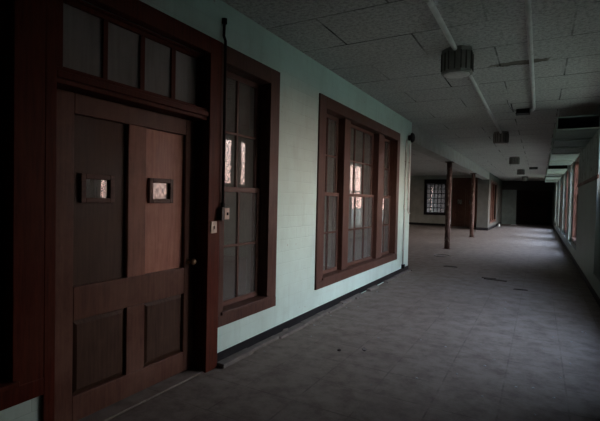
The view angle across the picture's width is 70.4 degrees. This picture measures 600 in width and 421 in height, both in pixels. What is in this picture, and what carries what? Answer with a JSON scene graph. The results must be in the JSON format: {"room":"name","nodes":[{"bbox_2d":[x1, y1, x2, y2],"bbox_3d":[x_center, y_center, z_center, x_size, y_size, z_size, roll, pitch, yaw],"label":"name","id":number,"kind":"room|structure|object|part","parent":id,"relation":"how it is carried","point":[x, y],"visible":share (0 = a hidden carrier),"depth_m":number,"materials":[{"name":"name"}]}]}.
{"room":"hospital interior","nodes":[
{"label":"hospital interior","id":0,"kind":"room"},
{"bbox_2d":[86,179,166,198],"bbox_3d":[-5.992,-0.428,6.946,0.200,3.310,12.220,2,2,29],"label":"wall","id":1,"kind":"structure","parent":0,"point":[94,188],"depth_m":9.50,"materials":[{"name":"paint"}]},
{"bbox_2d":[0,0,411,420],"bbox_3d":[-0.734,-0.233,4.143,0.280,3.310,12.500,2,2,29],"label":"wall","id":2,"kind":"structure","parent":0,"point":[302,78],"depth_m":4.99,"materials":[{"name":"teal paint"}]},
{"bbox_2d":[0,0,45,410],"bbox_3d":[-1.853,-0.192,2.036,0.242,2.570,1.130,2,2,29],"label":"window","id":3,"kind":"structure","parent":2,"relation":"in","point":[22,22],"depth_m":2.39,"materials":[{"name":"red wood"}]},
{"bbox_3d":[-1.894,0.377,2.061,0.036,1.160,0.800,2,2,29],"label":"sash","id":4,"kind":"part","parent":3,"relation":"part of","materials":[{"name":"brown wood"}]},
{"bbox_3d":[-1.881,1.025,2.069,0.242,0.135,1.130,2,2,29],"label":"sill","id":5,"kind":"part","parent":3,"relation":"part of","materials":[{"name":"red wood"}]},
{"bbox_2d":[41,0,222,420],"bbox_3d":[-1.220,-0.029,3.223,0.270,2.930,1.555,2,2,29],"label":"door","id":6,"kind":"structure","parent":2,"relation":"in","point":[131,277],"depth_m":3.15,"materials":[{"name":"red wood"}]},
{"bbox_3d":[-1.424,-1.103,2.785,0.006,0.400,0.278,2,2,29],"label":"transom pane","id":7,"kind":"part","parent":6,"relation":"part of","materials":[{"name":"grey glass"}]},
{"bbox_3d":[-1.415,-0.153,2.959,0.046,0.198,0.257,2,2,29],"label":"vision frame","id":8,"kind":"part","parent":6,"relation":"part of","materials":[{"name":"brown wood"}]},
{"bbox_3d":[-1.425,0.982,3.011,0.032,0.510,0.420,2,2,29],"label":"panel","id":9,"kind":"part","parent":6,"relation":"part of","materials":[{"name":"brown wood"}]},
{"bbox_3d":[-1.415,-0.068,2.991,0.020,1.140,0.420,2,2,29],"label":"panel","id":10,"kind":"part","parent":6,"relation":"part of","materials":[{"name":"brown wood"}]},
{"bbox_3d":[-1.271,-1.107,3.057,0.006,0.400,0.273,2,2,29],"label":"transom pane","id":11,"kind":"part","parent":6,"relation":"part of","materials":[{"name":"grey glass"}]},
{"bbox_3d":[-1.217,-1.108,3.157,0.050,0.460,1.330,2,2,29],"label":"transom sash","id":12,"kind":"part","parent":6,"relation":"part of","materials":[{"name":"red wood"}]},
{"bbox_3d":[-1.118,-1.111,3.328,0.006,0.400,0.265,2,2,29],"label":"transom pane","id":13,"kind":"part","parent":6,"relation":"part of","materials":[{"name":"grey glass"}]},
{"bbox_3d":[-1.137,-0.160,3.452,0.046,0.198,0.250,2,2,29],"label":"vision frame","id":14,"kind":"part","parent":6,"relation":"part of","materials":[{"name":"brown wood"}]},
{"bbox_3d":[-1.138,0.975,3.520,0.032,0.510,0.420,2,2,29],"label":"panel","id":15,"kind":"part","parent":6,"relation":"part of","materials":[{"name":"brown wood"}]},
{"bbox_3d":[-1.128,-0.075,3.500,0.020,1.140,0.420,2,2,29],"label":"panel","id":16,"kind":"part","parent":6,"relation":"part of","materials":[{"name":"brown wood"}]},
{"bbox_3d":[-0.969,-1.114,3.591,0.006,0.400,0.250,2,2,29],"label":"transom pane","id":17,"kind":"part","parent":6,"relation":"part of","materials":[{"name":"grey glass"}]},
{"bbox_3d":[-0.942,0.444,3.701,0.076,0.056,0.056,2,2,29],"label":"knob","id":18,"kind":"part","parent":6,"relation":"part of","materials":[{"name":"gold metal"}]},
{"bbox_2d":[211,221,216,232],"bbox_3d":[-0.758,0.148,3.758,0.022,0.103,0.073,2,2,29],"label":"light switch","id":19,"kind":"object","parent":6,"relation":"attached to","point":[213,223],"visible":1,"depth_m":3.75,"materials":[{"name":"plastic"}]},
{"bbox_2d":[218,207,228,219],"bbox_3d":[-0.683,0.029,3.836,0.068,0.115,0.100,2,2,29],"label":"switch box","id":20,"kind":"object","parent":2,"relation":"attached to","point":[223,212],"visible":1,"depth_m":3.81,"materials":[{"name":"metal"}]},
{"bbox_3d":[-0.660,0.029,3.838,0.006,0.101,0.065,2,2,29],"label":"plate","id":21,"kind":"part","parent":20,"relation":"part of","materials":[{"name":"plastic"}]},
{"bbox_2d":[221,18,226,206],"bbox_3d":[-0.690,-0.874,3.831,0.046,1.700,0.075,0,2,-31],"label":"conduit","id":22,"kind":"object","parent":2,"relation":"attached to","point":[224,20],"visible":0.93,"depth_m":3.81,"materials":[{"name":"black metal"}]},
{"bbox_2d":[218,44,279,327],"bbox_3d":[-0.570,-0.224,4.311,0.242,2.570,0.975,2,2,29],"label":"window","id":23,"kind":"structure","parent":2,"relation":"in","point":[241,68],"depth_m":4.54,"materials":[{"name":"red wood"}]},
{"bbox_3d":[-0.634,0.345,4.295,0.036,1.160,0.730,2,2,29],"label":"sash","id":24,"kind":"part","parent":23,"relation":"part of","materials":[{"name":"brown wood"}]},
{"bbox_3d":[-0.639,-0.767,4.282,0.036,1.165,0.730,2,2,29],"label":"sash","id":25,"kind":"part","parent":23,"relation":"part of","materials":[{"name":"brown wood"}]},
{"bbox_3d":[-0.597,0.993,4.344,0.242,0.135,0.975,2,2,29],"label":"sill","id":26,"kind":"part","parent":23,"relation":"part of","materials":[{"name":"red wood"}]},
{"bbox_2d":[217,265,407,361],"bbox_3d":[-0.762,1.363,4.188,0.292,0.115,12.512,2,2,29],"label":"baseboard","id":27,"kind":"structure","parent":2,"relation":"attached to","point":[279,328],"depth_m":5.12,"materials":[{"name":"black paint"}]},
{"bbox_2d":[217,269,411,368],"bbox_3d":[0.869,1.371,6.698,0.109,0.039,6.506,2,2,29],"label":"trim","id":28,"kind":"structure","parent":2,"relation":"attached to","point":[238,356],"depth_m":4.94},
{"bbox_2d":[314,93,399,289],"bbox_3d":[1.041,-0.264,7.166,0.242,2.570,3.630,2,2,29],"label":"window","id":29,"kind":"structure","parent":2,"relation":"in","point":[345,118],"depth_m":6.55,"materials":[{"name":"red wood"}]},
{"bbox_3d":[0.386,0.320,6.102,0.036,1.160,0.720,2,2,29],"label":"sash","id":30,"kind":"part","parent":29,"relation":"part of","materials":[{"name":"brown wood"}]},
{"bbox_3d":[0.381,-0.793,6.089,0.036,1.165,0.720,2,2,29],"label":"sash","id":31,"kind":"part","parent":29,"relation":"part of","materials":[{"name":"brown wood"}]},
{"bbox_3d":[1.013,0.953,7.198,0.242,0.135,3.630,2,2,29],"label":"sill","id":32,"kind":"part","parent":29,"relation":"part of","materials":[{"name":"red wood"}]},
{"bbox_3d":[0.995,0.305,7.182,0.036,1.160,1.320,2,2,29],"label":"sash","id":33,"kind":"part","parent":29,"relation":"part of","materials":[{"name":"brown wood"}]},
{"bbox_3d":[0.990,-0.808,7.169,0.036,1.165,1.320,2,2,29],"label":"sash","id":34,"kind":"part","parent":29,"relation":"part of","materials":[{"name":"brown wood"}]},
{"bbox_3d":[1.639,0.289,8.323,0.036,1.160,0.700,2,2,29],"label":"sash","id":35,"kind":"part","parent":29,"relation":"part of","materials":[{"name":"brown wood"}]},
{"bbox_3d":[1.633,-0.824,8.310,0.036,1.165,0.700,2,2,29],"label":"sash","id":36,"kind":"part","parent":29,"relation":"part of","materials":[{"name":"brown wood"}]},
{"bbox_2d":[401,140,406,268],"bbox_3d":[2.245,-0.131,9.089,0.060,2.744,0.080,2,2,29],"label":"conduit","id":37,"kind":"object","parent":2,"relation":"attached to","point":[404,206],"visible":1,"depth_m":9.08,"materials":[{"name":"white metal"}]},
{"bbox_2d":[407,143,410,213],"bbox_3d":[2.405,-0.693,9.324,0.071,1.548,0.061,2,2,29],"label":"conduit","id":38,"kind":"object","parent":2,"relation":"attached to","point":[409,143],"visible":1,"depth_m":9.31,"materials":[{"name":"white metal"}]},
{"bbox_2d":[408,133,414,142],"bbox_3d":[2.432,-1.584,9.250,0.133,0.220,0.220,2,2,29],"label":"bell","id":39,"kind":"object","parent":2,"relation":"attached to","point":[411,137],"visible":1,"depth_m":9.18,"materials":[{"name":"black paint"}]},
{"bbox_2d":[224,123,369,265],"bbox_3d":[-1.353,-0.436,11.183,7.720,3.310,0.280,2,2,29],"label":"wall","id":40,"kind":"structure","parent":0,"point":[243,143],"depth_m":9.88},
{"bbox_2d":[63,0,599,180],"bbox_3d":[4.870,-2.243,18.291,12.060,0.200,43.300,2,2,29],"label":"ceiling","id":41,"kind":"structure","parent":0,"point":[390,50],"depth_m":5.30,"materials":[{"name":"tile"}]},
{"bbox_2d":[411,123,489,179],"bbox_3d":[6.461,-1.863,16.882,0.360,0.410,16.800,2,2,29],"label":"ceiling beam","id":42,"kind":"structure","parent":41,"relation":"attached to","point":[425,143],"depth_m":12.63,"materials":[{"name":"grey paint"}]},
{"bbox_2d":[441,45,473,78],"bbox_3d":[1.821,-1.703,4.920,0.342,0.298,0.342,2,2,29],"label":"ceiling light","id":43,"kind":"object","parent":41,"relation":"hanging from","point":[459,63],"visible":1,"depth_m":4.79,"materials":[{"name":"metal"}]},
{"bbox_2d":[424,0,501,133],"bbox_3d":[1.358,-1.808,4.089,0.090,0.065,14.300,2,2,29],"label":"conduit","id":44,"kind":"object","parent":41,"relation":"attached to","point":[430,3],"visible":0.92,"depth_m":4.47,"materials":[{"name":"white metal"}]},
{"bbox_2d":[493,131,508,144],"bbox_3d":[4.965,-1.782,10.493,0.342,0.298,0.342,2,2,29],"label":"ceiling light","id":45,"kind":"object","parent":41,"relation":"attached to","point":[503,138],"visible":1,"depth_m":10.36,"materials":[{"name":"metal"}]},
{"bbox_2d":[509,157,519,164],"bbox_3d":[8.060,-1.859,15.980,0.342,0.298,0.342,2,2,29],"label":"ceiling light","id":46,"kind":"object","parent":41,"relation":"hanging from","point":[512,160],"visible":1,"depth_m":15.86,"materials":[{"name":"metal"}]},
{"bbox_2d":[507,101,529,115],"bbox_3d":[3.885,-1.834,7.587,0.272,0.085,1.110,3,2,39],"label":"junction box","id":47,"kind":"object","parent":41,"relation":"attached to","point":[526,111],"visible":1,"depth_m":7.85,"materials":[{"name":"black paint"}]},
{"bbox_3d":[4.153,-1.800,7.920,0.240,0.010,0.220,2,2,29],"label":"plate","id":48,"kind":"part","parent":47,"relation":"part of","materials":[{"name":"black paint"}]},
{"bbox_2d":[517,169,524,174],"bbox_3d":[11.156,-1.936,21.467,0.342,0.298,0.342,2,2,29],"label":"ceiling light","id":49,"kind":"object","parent":41,"relation":"hanging from","point":[519,171],"visible":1,"depth_m":21.33,"materials":[{"name":"metal"}]},
{"bbox_2d":[522,176,527,180],"bbox_3d":[14.202,-2.012,26.866,0.342,0.298,0.342,2,2,29],"label":"ceiling light","id":50,"kind":"object","parent":41,"relation":"hanging from","point":[524,178],"visible":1,"depth_m":26.72,"materials":[{"name":"metal"}]},
{"bbox_2d":[525,0,535,111],"bbox_3d":[1.382,-1.769,2.677,0.133,0.065,11.864,2,2,29],"label":"conduit","id":51,"kind":"object","parent":41,"relation":"attached to","point":[528,10],"visible":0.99,"depth_m":4.62,"materials":[{"name":"white metal"}]},
{"bbox_2d":[545,176,560,181],"bbox_3d":[13.407,-1.830,22.610,0.655,0.470,5.400,2,2,29],"label":"duct section","id":52,"kind":"object","parent":41,"relation":"hanging from","point":[547,178],"visible":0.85,"depth_m":21.76,"materials":[{"name":"green paint"}]},
{"bbox_2d":[546,163,567,175],"bbox_3d":[10.606,-1.760,17.646,0.655,0.470,4.600,2,2,29],"label":"duct section","id":53,"kind":"object","parent":41,"relation":"hanging from","point":[551,170],"visible":0.9,"depth_m":16.31,"materials":[{"name":"green paint"}]},
{"bbox_3d":[9.493,-1.636,15.648,0.595,0.190,0.016,2,2,29],"label":"plate","id":54,"kind":"part","parent":53,"relation":"part of","materials":[{"name":"black paint"}]},
{"bbox_2d":[549,149,579,164],"bbox_3d":[7.756,-1.689,12.594,0.655,0.470,3.600,2,2,29],"label":"duct section","id":55,"kind":"object","parent":41,"relation":"hanging from","point":[556,158],"visible":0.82,"depth_m":12.11,"materials":[{"name":"green paint"}]},
{"bbox_2d":[551,109,599,153],"bbox_3d":[5.767,-1.639,9.067,0.655,0.470,4.000,2,2,29],"label":"duct section","id":56,"kind":"object","parent":41,"relation":"hanging from","point":[571,134],"visible":1,"depth_m":8.05,"materials":[{"name":"green paint"}]},
{"bbox_2d":[107,223,599,420],"bbox_3d":[4.790,1.265,18.386,12.060,0.200,43.300,2,2,29],"label":"floor","id":57,"kind":"structure","parent":0,"point":[299,376],"depth_m":4.38,"materials":[{"name":"tile"}]},
{"bbox_2d":[443,161,453,248],"bbox_3d":[4.937,-0.168,14.149,0.250,2.900,0.250,2,2,29],"label":"column","id":58,"kind":"structure","parent":57,"relation":"on","point":[449,163],"depth_m":14.08,"materials":[{"name":"paint"}]},
{"bbox_2d":[469,173,476,236],"bbox_3d":[7.811,-0.240,19.244,0.250,2.900,0.250,2,2,29],"label":"column","id":59,"kind":"structure","parent":57,"relation":"on","point":[472,205],"depth_m":19.18,"materials":[{"name":"paint"}]},
{"bbox_2d":[482,277,506,281],"bbox_3d":[3.912,1.388,8.580,0.490,0.040,0.074,3,2,43],"label":"broken slat","id":60,"kind":"object","parent":57,"relation":"on","point":[487,278],"visible":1,"depth_m":8.56,"materials":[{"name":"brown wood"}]},
{"bbox_2d":[409,175,477,227],"bbox_3d":[8.140,-0.691,28.640,7.700,3.310,0.300,2,2,29],"label":"wall","id":61,"kind":"structure","parent":0,"point":[416,208],"depth_m":28.48,"materials":[{"name":"grey paint"}]},
{"bbox_2d":[424,179,445,214],"bbox_3d":[8.960,-0.877,28.065,1.480,2.350,0.290,2,2,29],"label":"window","id":62,"kind":"structure","parent":61,"relation":"in","point":[426,181],"depth_m":28.10,"materials":[{"name":"black paint"}]},
{"bbox_3d":[8.947,0.230,28.116,1.480,0.135,0.242,2,2,29],"label":"sill","id":63,"kind":"part","parent":62,"relation":"part of","materials":[{"name":"black paint"}]},
{"bbox_3d":[8.974,-0.333,28.126,1.240,0.990,0.036,2,2,29],"label":"sash","id":64,"kind":"part","parent":62,"relation":"part of","materials":[{"name":"black paint"}]},
{"bbox_2d":[451,178,477,226],"bbox_3d":[10.551,-0.509,27.081,1.640,3.140,0.050,2,2,29],"label":"door","id":65,"kind":"structure","parent":61,"relation":"in","point":[461,190],"depth_m":27.17,"materials":[{"name":"brown wood"}]},
{"bbox_3d":[10.586,-1.723,27.064,1.400,0.470,0.014,2,2,29],"label":"transom panel","id":66,"kind":"part","parent":65,"relation":"part of","materials":[{"name":"brown wood"}]},
{"bbox_2d":[476,173,502,227],"bbox_3d":[12.834,-0.581,28.519,0.600,3.310,9.700,2,2,29],"label":"wall","id":67,"kind":"structure","parent":0,"point":[484,186],"depth_m":24.39,"materials":[{"name":"paint"}]},
{"bbox_2d":[409,222,500,230],"bbox_3d":[9.579,0.872,30.367,8.015,0.160,9.715,2,2,29],"label":"baseboard","id":68,"kind":"structure","parent":67,"relation":"attached to","point":[412,223],"depth_m":28.02,"materials":[{"name":"black paint"}]},
{"bbox_2d":[490,180,496,222],"bbox_3d":[12.068,-0.539,26.713,0.242,2.570,3.800,2,2,29],"label":"window","id":69,"kind":"structure","parent":67,"relation":"in","point":[493,183],"depth_m":27.13,"materials":[{"name":"red wood"}]},
{"bbox_2d":[501,190,516,223],"bbox_3d":[15.718,-0.281,32.638,1.600,2.620,0.300,2,2,29],"label":"wall","id":70,"kind":"structure","parent":0,"point":[509,197],"depth_m":32.35,"materials":[{"name":"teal paint"}]},
{"bbox_2d":[502,181,553,189],"bbox_3d":[16.800,-1.895,32.004,4.000,0.690,0.300,2,2,29],"label":"trim","id":71,"kind":"structure","parent":70,"relation":"attached to","point":[506,185],"depth_m":31.73,"materials":[{"name":"paint"}]},
{"bbox_2d":[516,190,518,223],"bbox_3d":[17.263,-0.623,33.828,0.100,3.310,3.300,2,2,29],"label":"wall","id":72,"kind":"structure","parent":0,"point":[517,190],"depth_m":33.74,"materials":[{"name":"paint"}]},
{"bbox_2d":[518,190,552,223],"bbox_3d":[19.349,-0.600,34.718,2.860,3.310,0.300,2,2,29],"label":"wall","id":73,"kind":"structure","parent":0,"point":[550,191],"depth_m":34.16,"materials":[{"name":"paint"}]},
{"bbox_2d":[520,190,548,223],"bbox_3d":[19.102,-0.399,34.660,2.000,2.900,0.050,2,2,29],"label":"door","id":74,"kind":"structure","parent":73,"relation":"in","point":[531,210],"depth_m":34.64,"materials":[{"name":"black"}]},
{"bbox_3d":[19.137,-1.563,34.643,1.760,0.330,0.014,2,2,29],"label":"transom panel","id":75,"kind":"part","parent":74,"relation":"part of","materials":[{"name":"black"}]},
{"bbox_2d":[551,105,599,297],"bbox_3d":[9.894,-0.295,15.427,0.372,3.310,42.600,2,2,29],"label":"wall","id":76,"kind":"structure","parent":0,"point":[586,251],"depth_m":9.19,"materials":[{"name":"paint"}]},
{"bbox_2d":[564,169,568,233],"bbox_3d":[10.625,-0.347,16.650,0.242,2.660,3.250,2,2,29],"label":"window","id":77,"kind":"structure","parent":76,"relation":"in","point":[568,169],"depth_m":18.02,"materials":[{"name":"red wood"}]},
{"bbox_2d":[571,157,578,244],"bbox_3d":[8.307,-0.288,12.505,0.278,2.660,3.550,2,2,29],"label":"window","id":78,"kind":"structure","parent":76,"relation":"in","point":[575,199],"depth_m":13.99,"materials":[{"name":"red wood"}]},
{"bbox_2d":[552,225,599,306],"bbox_3d":[8.816,1.320,13.991,0.012,0.110,39.000,2,2,29],"label":"baseboard","id":79,"kind":"structure","parent":76,"relation":"attached to","point":[585,279],"depth_m":8.92,"materials":[{"name":"black paint"}]},
{"bbox_2d":[577,174,598,186],"bbox_3d":[6.134,-0.609,9.121,0.030,0.065,4.370,2,2,29],"label":"trim","id":80,"kind":"structure","parent":76,"relation":"attached to","point":[595,177],"depth_m":8.31,"materials":[{"name":"red wood"}]},
{"label":"outside","id":81,"kind":"structure","parent":0,"visible":0},
{"bbox_3d":[-48.292,-0.345,50.203,111.690,0.100,160.000,2,2,29],"label":"lawn","id":82,"kind":"structure","parent":81,"visible":0},
{"bbox_2d":[427,184,444,211],"bbox_3d":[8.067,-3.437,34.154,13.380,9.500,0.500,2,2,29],"label":"window pane","id":83,"kind":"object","parent":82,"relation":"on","point":[429,185],"depth_m":32.58,"materials":[{"name":"glass"}]}
]}

